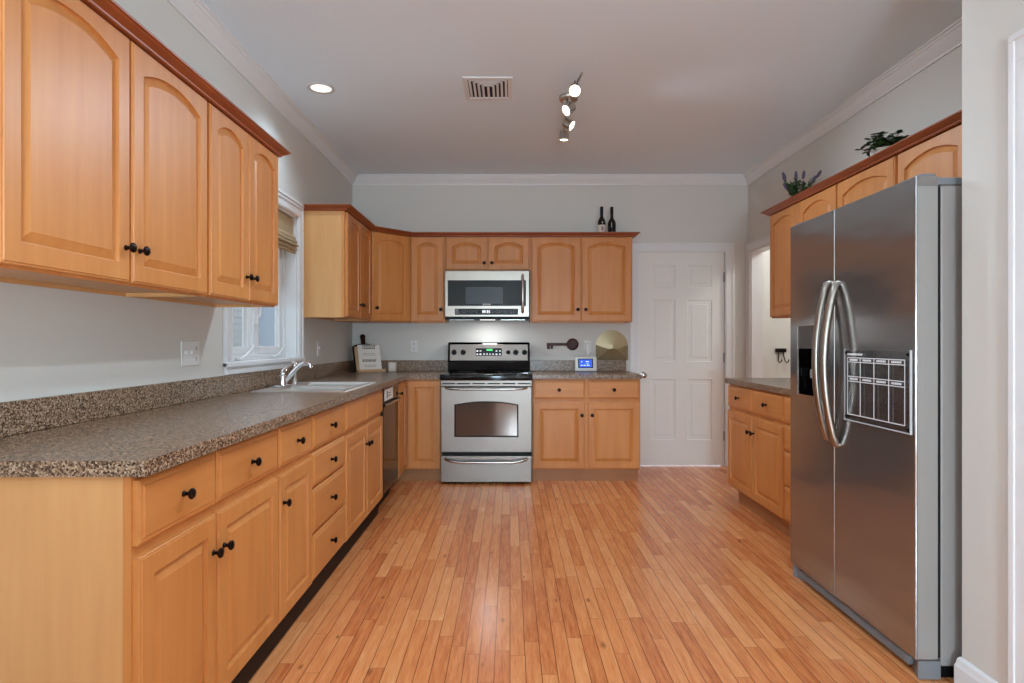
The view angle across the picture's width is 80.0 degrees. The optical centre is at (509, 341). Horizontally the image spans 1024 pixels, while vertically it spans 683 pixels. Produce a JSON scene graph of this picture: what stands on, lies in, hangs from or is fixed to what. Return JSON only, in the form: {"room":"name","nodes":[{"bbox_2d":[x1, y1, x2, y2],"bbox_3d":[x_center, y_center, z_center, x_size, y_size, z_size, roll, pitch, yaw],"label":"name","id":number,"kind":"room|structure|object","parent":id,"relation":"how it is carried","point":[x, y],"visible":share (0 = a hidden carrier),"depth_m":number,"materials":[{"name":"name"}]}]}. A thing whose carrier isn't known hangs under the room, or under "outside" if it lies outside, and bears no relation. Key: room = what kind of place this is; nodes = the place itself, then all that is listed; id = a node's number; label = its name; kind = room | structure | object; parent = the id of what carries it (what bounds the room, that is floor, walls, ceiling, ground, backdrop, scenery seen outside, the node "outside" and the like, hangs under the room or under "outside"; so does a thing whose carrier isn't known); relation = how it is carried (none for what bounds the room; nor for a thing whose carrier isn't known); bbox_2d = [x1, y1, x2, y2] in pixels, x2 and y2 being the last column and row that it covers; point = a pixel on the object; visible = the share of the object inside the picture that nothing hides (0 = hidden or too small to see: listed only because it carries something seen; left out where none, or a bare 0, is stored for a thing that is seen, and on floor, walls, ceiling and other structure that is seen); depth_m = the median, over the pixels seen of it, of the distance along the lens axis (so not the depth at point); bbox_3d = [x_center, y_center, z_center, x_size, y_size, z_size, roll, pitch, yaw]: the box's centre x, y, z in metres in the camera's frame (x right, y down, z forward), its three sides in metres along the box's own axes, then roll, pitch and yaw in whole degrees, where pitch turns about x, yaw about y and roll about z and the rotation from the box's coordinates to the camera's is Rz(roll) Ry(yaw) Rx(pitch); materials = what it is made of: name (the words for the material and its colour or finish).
{"room":"kitchen","nodes":[
{"label":"kitchen","id":0,"kind":"room"},
{"bbox_2d":[0,0,351,401],"bbox_3d":[-1.576,-0.193,1.226,0.140,2.775,9.452,0,0,0],"label":"wall","id":1,"kind":"structure","parent":0,"point":[54,342],"depth_m":2.54,"materials":[{"name":"white paint"}]},
{"bbox_2d":[0,0,206,296],"bbox_3d":[-1.327,-0.561,1.901,0.355,0.772,0.982,0,0,0],"label":"upper cabinet","id":2,"kind":"object","parent":1,"relation":"attached to","point":[103,148],"visible":1,"depth_m":1.74,"materials":[{"name":"brown wood"}]},
{"bbox_2d":[80,0,290,156],"bbox_3d":[-1.323,-0.965,2.263,0.366,0.034,1.830,0,0,0],"label":"crown molding","id":3,"kind":"structure","parent":2,"relation":"attached to","point":[110,11],"depth_m":2.13,"materials":[{"name":"brown wood"}]},
{"bbox_2d":[181,341,198,365],"bbox_3d":[-1.498,0.056,2.868,0.016,0.116,0.162,0,0,0],"label":"outlet plate","id":4,"kind":"object","parent":1,"relation":"attached to","point":[189,349],"visible":1,"depth_m":2.85,"materials":[{"name":"white plastic"}]},
{"bbox_2d":[194,345,197,360],"bbox_3d":[-1.499,0.056,2.914,0.002,0.076,0.032,0,0,0],"label":"outlet","id":5,"kind":"object","parent":4,"relation":"attached to","point":[195,346],"depth_m":2.91,"materials":[{"name":"white plastic"}]},
{"bbox_2d":[132,103,277,306],"bbox_3d":[-1.327,-0.561,2.755,0.355,0.772,0.722,0,0,0],"label":"upper cabinet","id":6,"kind":"object","parent":1,"relation":"attached to","point":[242,174],"visible":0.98,"depth_m":2.70,"materials":[{"name":"brown wood"}]},
{"bbox_2d":[0,360,447,437],"bbox_3d":[-1.045,0.230,3.633,0.918,0.102,4.394,0,0,0],"label":"backsplash","id":7,"kind":"structure","parent":1,"relation":"attached to","point":[34,414],"depth_m":2.45,"materials":[{"name":"stone"}]},
{"bbox_2d":[223,188,304,374],"bbox_3d":[-1.558,-0.401,3.795,0.175,1.155,1.210,0,0,0],"label":"window","id":8,"kind":"structure","parent":1,"relation":"in","point":[255,339],"depth_m":4.12,"materials":[{"name":"white"}]},
{"bbox_2d":[278,211,298,253],"bbox_3d":[-1.518,-0.737,3.795,0.065,0.246,0.990,0,0,0],"label":"roman shade","id":9,"kind":"object","parent":8,"relation":"attached to","point":[287,242],"visible":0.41,"depth_m":4.12,"materials":[{"name":"beige fabric"}]},
{"bbox_2d":[317,341,319,355],"bbox_3d":[-1.498,0.056,4.790,0.016,0.116,0.070,0,0,0],"label":"outlet plate","id":10,"kind":"object","parent":1,"relation":"attached to","point":[318,342],"visible":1,"depth_m":4.78,"materials":[{"name":"white plastic"}]},
{"bbox_2d":[304,211,370,320],"bbox_3d":[-1.327,-0.561,4.815,0.355,0.772,0.790,0,0,0],"label":"upper cabinet","id":11,"kind":"object","parent":1,"relation":"attached to","point":[337,247],"visible":0.98,"depth_m":4.42,"materials":[{"name":"brown wood"}]},
{"bbox_2d":[303,204,639,238],"bbox_3d":[-0.271,-0.965,5.310,3.050,0.034,0.965,0,0,-26],"label":"crown molding","id":12,"kind":"structure","parent":11,"relation":"attached to","point":[348,208],"depth_m":5.47,"materials":[{"name":"brown wood"}]},
{"bbox_2d":[338,231,411,322],"bbox_3d":[-1.204,-0.561,5.518,0.603,0.772,0.625,0,0,0],"label":"upper cabinet","id":13,"kind":"object","parent":1,"relation":"attached to","point":[390,253],"visible":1,"depth_m":5.35,"materials":[{"name":"brown wood"}]},
{"bbox_2d":[352,185,747,465],"bbox_3d":[0.440,-0.193,5.892,3.891,2.775,0.120,0,0,0],"label":"wall","id":14,"kind":"structure","parent":0,"point":[660,213],"depth_m":5.83,"materials":[{"name":"white paint"}]},
{"bbox_2d":[410,340,417,351],"bbox_3d":[-0.917,0.045,5.828,0.070,0.116,0.008,0,0,0],"label":"outlet plate","id":15,"kind":"object","parent":14,"relation":"attached to","point":[413,343],"visible":1,"depth_m":5.83,"materials":[{"name":"white plastic"}]},
{"bbox_2d":[411,237,448,322],"bbox_3d":[-0.744,-0.561,5.652,0.314,0.772,0.355,0,0,0],"label":"upper cabinet","id":16,"kind":"object","parent":14,"relation":"attached to","point":[428,254],"visible":0.98,"depth_m":5.51,"materials":[{"name":"brown wood"}]},
{"bbox_2d":[446,237,529,272],"bbox_3d":[-0.202,-0.793,5.652,0.765,0.307,0.355,0,0,0],"label":"upper cabinet","id":17,"kind":"object","parent":14,"relation":"attached to","point":[462,253],"visible":1,"depth_m":5.51,"materials":[{"name":"brown wood"}]},
{"bbox_2d":[445,271,528,320],"bbox_3d":[-0.204,-0.413,5.598,0.752,0.438,0.463,0,0,0],"label":"microwave","id":18,"kind":"object","parent":17,"relation":"attached to","point":[469,295],"visible":1,"depth_m":5.43,"materials":[{"name":"silver metal"}]},
{"bbox_2d":[547,338,578,349],"bbox_3d":[0.502,0.027,5.820,0.305,0.116,0.019,0,0,0],"label":"key","id":19,"kind":"object","parent":14,"relation":"attached to","point":[572,344],"visible":1,"depth_m":5.82,"materials":[{"name":"brown metal"}]},
{"bbox_2d":[530,360,625,370],"bbox_3d":[0.648,0.230,5.821,0.917,0.102,0.019,0,0,0],"label":"backsplash","id":20,"kind":"structure","parent":14,"relation":"attached to","point":[535,365],"depth_m":5.81,"materials":[{"name":"stone"}]},
{"bbox_2d":[529,237,631,322],"bbox_3d":[0.645,-0.561,5.652,0.926,0.772,0.355,0,0,0],"label":"upper cabinet","id":21,"kind":"object","parent":14,"relation":"attached to","point":[572,279],"visible":1,"depth_m":5.51,"materials":[{"name":"brown wood"}]},
{"bbox_2d":[598,206,605,231],"bbox_3d":[0.851,-1.099,5.659,0.076,0.301,0.078,0,0,0],"label":"wine bottle","id":22,"kind":"object","parent":21,"relation":"on","point":[601,222],"visible":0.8,"depth_m":5.63,"materials":[{"name":"black glass"}]},
{"bbox_2d":[608,207,615,231],"bbox_3d":[0.946,-1.099,5.663,0.075,0.301,0.079,0,0,0],"label":"wine bottle","id":23,"kind":"object","parent":21,"relation":"on","point":[611,223],"visible":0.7,"depth_m":5.64,"materials":[{"name":"black glass"}]},
{"bbox_2d":[585,343,588,356],"bbox_3d":[0.735,0.128,5.792,0.040,0.226,0.063,0,0,0],"label":"plug adapter","id":24,"kind":"object","parent":14,"relation":"attached to","point":[586,344],"visible":0.81,"depth_m":5.79,"materials":[{"name":"white plastic"}]},
{"bbox_2d":[584,340,590,351],"bbox_3d":[0.742,0.045,5.828,0.070,0.116,0.008,0,0,0],"label":"outlet plate","id":25,"kind":"object","parent":14,"relation":"attached to","point":[585,341],"visible":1,"depth_m":5.83,"materials":[{"name":"white plastic"}]},
{"bbox_2d":[596,330,627,359],"bbox_3d":[0.972,0.035,5.798,0.304,0.287,0.062,0,0,0],"label":"pocket","id":26,"kind":"object","parent":14,"relation":"attached to","point":[611,344],"visible":0.97,"depth_m":5.81,"materials":[{"name":"gold metal"}]},
{"bbox_2d":[639,252,724,464],"bbox_3d":[1.647,0.165,5.827,0.828,2.036,0.106,0,0,0],"label":"door","id":27,"kind":"structure","parent":14,"relation":"in","point":[682,355],"depth_m":5.84,"materials":[{"name":"white wood"}]},
{"bbox_2d":[630,243,733,466],"bbox_3d":[1.641,0.127,5.820,0.994,2.136,0.024,0,0,0],"label":"trim","id":28,"kind":"structure","parent":14,"relation":"attached to","point":[728,248],"depth_m":5.81,"materials":[{"name":"white wood"}]},
{"bbox_2d":[201,0,961,173],"bbox_3d":[1.225,-1.630,1.425,5.950,0.100,10.150,0,0,0],"label":"ceiling","id":29,"kind":"structure","parent":0,"point":[667,86],"depth_m":3.56,"materials":[{"name":"white paint"}]},
{"bbox_2d":[307,82,334,93],"bbox_3d":[-1.177,-1.576,3.800,0.172,0.008,0.172,0,0,0],"label":"recessed light","id":30,"kind":"object","parent":29,"relation":"in","point":[316,87],"visible":1,"depth_m":3.79,"materials":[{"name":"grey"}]},
{"bbox_2d":[462,77,512,99],"bbox_3d":[-0.135,-1.575,3.800,0.300,0.010,0.330,0,0,0],"label":"ceiling vent","id":31,"kind":"object","parent":29,"relation":"in","point":[475,88],"visible":1,"depth_m":3.79,"materials":[{"name":"white metal"}]},
{"bbox_2d":[559,72,582,141],"bbox_3d":[0.378,-1.495,3.915,0.124,0.169,0.911,0,0,0],"label":"track light","id":32,"kind":"object","parent":29,"relation":"attached to","point":[569,98],"visible":1,"depth_m":3.87,"materials":[{"name":"silver metal"}]},
{"bbox_2d":[248,465,953,682],"bbox_3d":[1.225,1.235,1.425,5.950,0.080,10.150,0,0,0],"label":"floor","id":33,"kind":"structure","parent":0,"point":[663,576],"depth_m":2.85,"materials":[{"name":"brown wood"}]},
{"bbox_2d":[0,429,277,682],"bbox_3d":[-1.179,0.758,1.897,0.651,0.874,0.885,0,0,0],"label":"base cabinet","id":34,"kind":"object","parent":33,"relation":"on","point":[170,575],"visible":0.99,"depth_m":1.48,"materials":[{"name":"brown wood"}]},
{"bbox_2d":[271,416,311,651],"bbox_3d":[-1.179,0.758,2.540,0.651,0.874,0.398,0,0,0],"label":"base cabinet","id":35,"kind":"object","parent":33,"relation":"on","point":[293,472],"visible":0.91,"depth_m":2.51,"materials":[{"name":"brown wood"}]},
{"bbox_2d":[306,403,344,605],"bbox_3d":[-1.179,0.758,3.016,0.651,0.874,0.552,0,0,0],"label":"base cabinet","id":36,"kind":"object","parent":33,"relation":"on","point":[327,453],"visible":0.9,"depth_m":2.97,"materials":[{"name":"brown wood"}]},
{"bbox_2d":[340,389,382,561],"bbox_3d":[-1.179,0.758,3.774,0.651,0.874,0.962,0,0,0],"label":"base cabinet","id":37,"kind":"object","parent":33,"relation":"on","point":[363,433],"visible":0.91,"depth_m":3.66,"materials":[{"name":"brown wood"}]},
{"bbox_2d":[378,383,400,505],"bbox_3d":[-1.167,0.760,4.544,0.633,0.870,0.572,0,0,0],"label":"dishwasher","id":38,"kind":"object","parent":33,"relation":"on","point":[389,413],"visible":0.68,"depth_m":4.51,"materials":[{"name":"silver metal"}]},
{"bbox_2d":[389,379,441,489],"bbox_3d":[-1.046,0.758,5.332,0.916,0.874,0.995,0,0,0],"label":"base cabinet","id":39,"kind":"object","parent":33,"relation":"on","point":[419,405],"visible":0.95,"depth_m":5.21,"materials":[{"name":"brown wood"}]},
{"bbox_2d":[0,360,447,476],"bbox_3d":[-1.045,0.249,3.633,0.918,0.140,4.394,0,0,0],"label":"countertop","id":40,"kind":"structure","parent":39,"relation":"on","point":[143,430],"depth_m":2.09,"materials":[{"name":"stone"}]},
{"bbox_2d":[272,361,311,387],"bbox_3d":[-1.303,0.197,3.716,0.205,0.153,0.233,0,0,0],"label":"faucet","id":41,"kind":"object","parent":40,"relation":"on","point":[283,378],"visible":1,"depth_m":3.69,"materials":[{"name":"silver metal"}]},
{"bbox_2d":[251,382,375,391],"bbox_3d":[-1.169,0.367,3.750,0.523,0.189,0.778,0,0,0],"label":"sink","id":42,"kind":"object","parent":40,"relation":"in","point":[301,386],"visible":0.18,"depth_m":3.73,"materials":[{"name":"white ceramic"}]},
{"bbox_2d":[291,361,297,384],"bbox_3d":[-1.372,0.199,3.885,0.048,0.148,0.048,0,0,0],"label":"sprayer","id":43,"kind":"object","parent":42,"relation":"on","point":[294,380],"visible":0.77,"depth_m":3.87,"materials":[{"name":"silver metal"}]},
{"bbox_2d":[352,334,370,371],"bbox_3d":[-1.366,0.105,5.715,0.224,0.351,0.096,0,0,-40],"label":"cutting board","id":44,"kind":"object","parent":40,"relation":"on","point":[362,336],"visible":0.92,"depth_m":5.68,"materials":[{"name":"brown wood"}]},
{"bbox_2d":[354,347,385,371],"bbox_3d":[-1.300,0.164,5.653,0.273,0.233,0.110,0,0,-40],"label":"stand","id":45,"kind":"object","parent":40,"relation":"on","point":[355,348],"visible":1,"depth_m":5.59,"materials":[{"name":"brown wood"}]},
{"bbox_2d":[357,345,381,369],"bbox_3d":[-1.303,0.146,5.665,0.224,0.231,0.057,0,0,-40],"label":"card","id":46,"kind":"object","parent":45,"relation":"on","point":[369,356],"visible":1,"depth_m":5.66,"materials":[{"name":"white paper"}]},
{"bbox_2d":[388,361,396,370],"bbox_3d":[-1.108,0.234,5.754,0.066,0.095,0.068,0,0,0],"label":"candle","id":47,"kind":"object","parent":40,"relation":"on","point":[392,366],"visible":0.98,"depth_m":5.72,"materials":[{"name":"beige wax"}]},
{"bbox_2d":[440,342,532,481],"bbox_3d":[-0.198,0.601,5.423,0.772,1.188,0.768,0,0,0],"label":"range","id":48,"kind":"object","parent":33,"relation":"on","point":[486,387],"visible":1,"depth_m":5.10,"materials":[{"name":"silver metal"}]},
{"bbox_2d":[440,371,532,379],"bbox_3d":[-0.198,0.298,5.399,0.772,0.051,0.687,0,0,0],"label":"cooktop","id":49,"kind":"object","parent":48,"relation":"in","point":[449,375],"depth_m":5.05,"materials":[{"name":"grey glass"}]},
{"bbox_2d":[531,379,639,480],"bbox_3d":[0.654,0.758,5.505,0.924,0.874,0.651,0,0,0],"label":"base cabinet","id":50,"kind":"object","parent":33,"relation":"on","point":[583,429],"visible":0.94,"depth_m":5.21,"materials":[{"name":"brown wood"}]},
{"bbox_2d":[530,360,641,378],"bbox_3d":[0.655,0.249,5.511,0.931,0.140,0.638,0,0,0],"label":"countertop","id":51,"kind":"structure","parent":50,"relation":"on","point":[540,369],"depth_m":5.71,"materials":[{"name":"stone"}]},
{"bbox_2d":[575,357,596,371],"bbox_3d":[0.708,0.212,5.733,0.204,0.137,0.084,0,0,0],"label":"smart display","id":52,"kind":"object","parent":51,"relation":"on","point":[582,364],"visible":1,"depth_m":5.70,"materials":[{"name":"grey plastic"}]},
{"bbox_2d":[728,384,788,536],"bbox_3d":[1.952,0.758,4.197,0.637,0.874,0.955,0,0,0],"label":"base cabinet","id":53,"kind":"object","parent":33,"relation":"on","point":[756,422],"visible":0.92,"depth_m":4.12,"materials":[{"name":"brown wood"}]},
{"bbox_2d":[725,378,789,394],"bbox_3d":[1.964,0.249,3.920,0.618,0.140,1.560,0,0,0],"label":"countertop","id":54,"kind":"structure","parent":53,"relation":"on","point":[777,385],"depth_m":4.18,"materials":[{"name":"stone"}]},
{"bbox_2d":[784,395,789,537],"bbox_3d":[1.952,0.758,3.432,0.637,0.874,0.575,0,0,0],"label":"base cabinet","id":55,"kind":"object","parent":33,"relation":"on","point":[787,397],"visible":0.04,"depth_m":3.67,"materials":[{"name":"brown wood"}]},
{"bbox_2d":[790,174,961,678],"bbox_3d":[1.804,0.301,2.630,0.910,1.788,0.964,0,0,0],"label":"refrigerator","id":56,"kind":"object","parent":33,"relation":"on","point":[876,512],"visible":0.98,"depth_m":2.32,"materials":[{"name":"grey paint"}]},
{"bbox_2d":[844,349,911,434],"bbox_3d":[1.423,0.181,2.377,0.013,0.300,0.430,0,0,0],"label":"planner","id":57,"kind":"object","parent":56,"relation":"attached to","point":[877,384],"visible":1,"depth_m":2.35,"materials":[{"name":"white"}]},
{"bbox_2d":[748,45,961,377],"bbox_3d":[3.188,-0.193,4.200,1.825,2.775,4.200,0,0,0],"label":"wall","id":58,"kind":"structure","parent":0,"point":[932,95],"depth_m":4.16,"materials":[{"name":"white paint"}]},
{"bbox_2d":[746,235,769,377],"bbox_3d":[2.318,0.135,5.279,0.134,2.120,1.097,0,0,0],"label":"trim","id":59,"kind":"structure","parent":58,"relation":"attached to","point":[754,250],"depth_m":5.75,"materials":[{"name":"white"}]},
{"bbox_2d":[775,348,788,362],"bbox_3d":[2.753,0.145,6.169,0.121,0.151,0.060,0,0,0],"label":"hook rack","id":60,"kind":"object","parent":58,"relation":"attached to","point":[778,350],"visible":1,"depth_m":6.18,"materials":[{"name":"black metal"}]},
{"bbox_2d":[770,184,837,317],"bbox_3d":[2.095,-0.561,4.120,0.355,0.772,0.940,0,0,0],"label":"upper cabinet","id":61,"kind":"object","parent":58,"relation":"attached to","point":[823,202],"visible":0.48,"depth_m":4.32,"materials":[{"name":"brown wood"}]},
{"bbox_2d":[782,170,821,196],"bbox_3d":[2.109,-1.097,4.473,0.224,0.298,0.265,0,0,0],"label":"lavender","id":62,"kind":"object","parent":61,"relation":"on","point":[792,188],"visible":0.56,"depth_m":4.40,"materials":[{"name":"green plant"}]},
{"bbox_2d":[760,109,961,215],"bbox_3d":[2.092,-0.965,3.378,0.366,0.034,2.547,0,0,0],"label":"crown molding","id":63,"kind":"structure","parent":61,"relation":"on","point":[954,120],"depth_m":3.21,"materials":[{"name":"brown wood"}]},
{"bbox_2d":[838,155,897,207],"bbox_3d":[2.095,-0.561,3.367,0.355,0.772,0.562,0,0,0],"label":"upper cabinet","id":64,"kind":"object","parent":58,"relation":"attached to","point":[884,175],"visible":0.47,"depth_m":3.32,"materials":[{"name":"brown wood"}]},
{"bbox_2d":[855,129,908,156],"bbox_3d":[2.092,-1.057,3.394,0.263,0.219,0.248,0,0,15],"label":"potted plant","id":65,"kind":"object","parent":64,"relation":"on","point":[879,142],"visible":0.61,"depth_m":3.36,"materials":[{"name":"green plant"}]},
{"bbox_2d":[898,124,961,182],"bbox_3d":[2.095,-0.783,2.595,0.355,0.327,0.975,0,0,0],"label":"upper cabinet","id":66,"kind":"object","parent":58,"relation":"attached to","point":[941,155],"visible":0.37,"depth_m":2.79,"materials":[{"name":"brown wood"}]},
{"bbox_2d":[870,146,888,155],"bbox_3d":[2.090,-1.008,3.400,0.148,0.120,0.148,0,0,0],"label":"plant pot","id":67,"kind":"object","parent":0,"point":[876,149],"depth_m":3.37,"materials":[{"name":"white ceramic"}]},
{"bbox_2d":[962,0,1023,682],"bbox_3d":[1.970,-0.193,-0.700,0.829,2.775,5.600,0,0,0],"label":"wall","id":68,"kind":"structure","parent":0,"point":[987,25],"depth_m":1.99,"materials":[{"name":"white paint"}]},
{"bbox_2d":[166,0,961,184],"bbox_3d":[0.385,-1.537,1.166,3.781,0.086,9.332,0,0,0],"label":"trim","id":69,"kind":"structure","parent":68,"relation":"attached to","point":[196,13],"depth_m":4.38,"materials":[{"name":"white wood"}]},
{"bbox_2d":[954,657,997,682],"bbox_3d":[1.907,1.141,-0.692,0.735,0.108,5.616,0,0,0],"label":"baseboard","id":70,"kind":"structure","parent":68,"relation":"attached to","point":[964,671],"depth_m":2.06,"materials":[{"name":"white wood"}]},
{"bbox_2d":[1008,28,1023,682],"bbox_3d":[1.544,0.129,1.380,0.024,2.133,0.996,0,0,0],"label":"trim","id":71,"kind":"structure","parent":68,"relation":"attached to","point":[1016,40],"depth_m":1.85,"materials":[{"name":"white wood"}]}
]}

